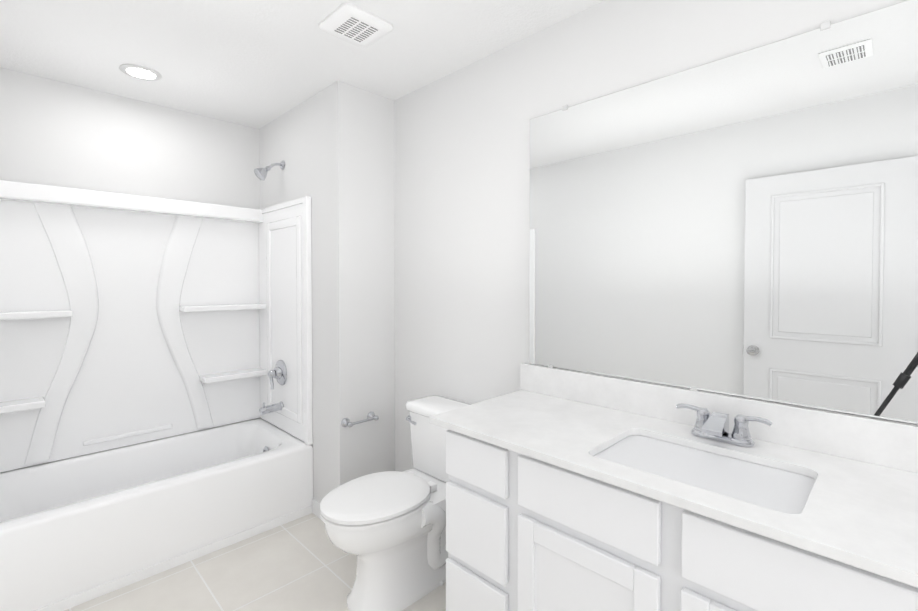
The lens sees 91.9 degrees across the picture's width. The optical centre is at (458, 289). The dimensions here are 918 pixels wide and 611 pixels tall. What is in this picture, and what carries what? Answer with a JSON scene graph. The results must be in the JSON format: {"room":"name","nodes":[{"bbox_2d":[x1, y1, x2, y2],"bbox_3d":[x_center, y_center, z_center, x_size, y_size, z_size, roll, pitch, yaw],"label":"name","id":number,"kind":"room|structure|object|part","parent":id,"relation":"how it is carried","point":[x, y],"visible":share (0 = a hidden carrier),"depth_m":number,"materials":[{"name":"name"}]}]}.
{"room":"bathroom","nodes":[
{"label":"bathroom","id":0,"kind":"room"},
{"bbox_2d":[0,67,259,472],"bbox_3d":[-1.982,0.097,2.645,0.100,2.440,1.528,1,1,45],"label":"wall","id":1,"kind":"structure","parent":0,"point":[57,133],"depth_m":2.57,"materials":[{"name":"white paint"}]},
{"bbox_2d":[64,513,445,610],"bbox_3d":[-0.371,1.379,1.327,4.272,0.080,2.100,1,1,45],"label":"floor","id":2,"kind":"structure","parent":0,"point":[304,563],"depth_m":2.02,"materials":[{"name":"tile"}]},
{"bbox_2d":[0,160,312,610],"bbox_3d":[-1.670,0.249,2.338,0.776,2.145,1.526,1,1,45],"label":"bathtub","id":3,"kind":"object","parent":2,"relation":"on","point":[126,320],"visible":0.98,"depth_m":2.50,"materials":[{"name":"white plastic"}]},
{"bbox_3d":[-1.198,0.751,2.826,0.060,0.078,0.141,1,1,45],"label":"spout","id":4,"kind":"part","parent":3,"relation":"part of","materials":[{"name":"silver metal"}]},
{"bbox_2d":[320,395,470,610],"bbox_3d":[-0.250,0.948,1.993,0.424,0.759,0.763,1,1,45],"label":"toilet","id":5,"kind":"object","parent":2,"relation":"on","point":[388,528],"visible":0.88,"depth_m":1.86,"materials":[{"name":"white ceramic"}]},
{"bbox_3d":[-0.344,0.884,1.898,0.382,0.050,0.499,1,1,45],"label":"seat","id":6,"kind":"part","parent":5,"relation":"part of","materials":[{"name":"white plastic"}]},
{"bbox_3d":[-0.239,0.649,2.208,0.089,0.029,0.034,1,1,45],"label":"handle","id":7,"kind":"part","parent":5,"relation":"part of","materials":[{"name":"silver metal"}]},
{"bbox_3d":[-0.058,0.735,2.183,0.424,0.339,0.216,1,1,45],"label":"tank","id":8,"kind":"part","parent":5,"relation":"part of","materials":[{"name":"white ceramic"}]},
{"bbox_2d":[443,427,917,610],"bbox_3d":[0.745,0.912,1.156,1.700,0.860,0.552,1,1,45],"label":"bathroom vanity","id":9,"kind":"object","parent":2,"relation":"on","point":[568,490],"depth_m":1.15,"materials":[{"name":"white wood"}]},
{"bbox_2d":[429,391,917,590],"bbox_3d":[0.718,0.469,1.159,1.760,0.022,0.574,1,1,45],"label":"countertop","id":10,"kind":"structure","parent":9,"relation":"on","point":[860,515],"depth_m":1.07,"materials":[{"name":"white stone"}]},
{"bbox_2d":[585,427,820,514],"bbox_3d":[0.632,0.553,1.183,0.540,0.170,0.380,1,1,45],"label":"sink","id":11,"kind":"object","parent":10,"relation":"in","point":[779,486],"depth_m":1.19,"materials":[{"name":"white ceramic"}]},
{"bbox_2d":[673,399,776,446],"bbox_3d":[0.771,0.410,1.320,0.258,0.090,0.133,1,1,45],"label":"faucet","id":12,"kind":"object","parent":10,"relation":"on","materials":[{"name":"silver metal"}]},
{"bbox_2d":[0,0,604,128],"bbox_3d":[-0.371,-1.141,1.285,4.272,0.080,2.100,1,1,45],"label":"ceiling","id":13,"kind":"structure","parent":0,"point":[258,64],"depth_m":2.02,"materials":[{"name":"white paint"}]},
{"bbox_2d":[119,64,161,80],"bbox_3d":[-1.634,-1.112,2.280,0.180,0.009,0.180,1,1,45],"label":"recessed light","id":14,"kind":"object","parent":13,"relation":"in","point":[140,72],"visible":0.98,"depth_m":2.27,"materials":[{"name":"grey"}]},
{"bbox_2d":[319,3,392,46],"bbox_3d":[-0.432,-1.100,1.867,0.236,0.020,0.236,1,1,45],"label":"ceiling vent","id":15,"kind":"object","parent":13,"relation":"in","point":[354,24],"visible":1,"depth_m":1.84,"materials":[{"name":"white plastic"}]},
{"bbox_2d":[259,81,394,502],"bbox_3d":[-0.932,0.092,2.940,1.172,2.440,0.372,1,1,45],"label":"wall","id":16,"kind":"structure","parent":0,"point":[332,146],"depth_m":2.53,"materials":[{"name":"white paint"}]},
{"bbox_2d":[312,498,320,518],"bbox_3d":[-0.757,1.276,2.516,0.298,0.085,0.012,1,1,45],"label":"baseboard","id":17,"kind":"structure","parent":16,"relation":"attached to","point":[315,507],"depth_m":2.56,"materials":[{"name":"white paint"}]},
{"bbox_2d":[341,412,378,426],"bbox_3d":[-0.541,0.727,2.463,0.068,0.050,0.216,1,1,45],"label":"paper holder","id":18,"kind":"object","parent":16,"relation":"attached to","point":[345,422],"visible":1,"depth_m":2.43,"materials":[{"name":"silver metal"}]},
{"bbox_2d":[394,0,917,471],"bbox_3d":[0.334,0.107,2.015,4.272,2.440,0.100,1,1,45],"label":"wall","id":19,"kind":"structure","parent":0,"point":[462,187],"depth_m":2.10,"materials":[{"name":"white paint"}]},
{"bbox_2d":[521,363,917,470],"bbox_3d":[0.909,0.397,1.359,1.772,0.116,0.021,1,1,45],"label":"backsplash","id":20,"kind":"structure","parent":19,"relation":"attached to","point":[891,443],"depth_m":1.32,"materials":[{"name":"white stone"}]},
{"bbox_2d":[529,0,917,423],"bbox_3d":[0.925,-0.201,1.341,1.731,1.092,0.010,1,1,45],"label":"mirror","id":21,"kind":"object","parent":19,"relation":"attached to","point":[743,224],"visible":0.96,"depth_m":1.37,"materials":[{"name":"clear glass"}]}
]}

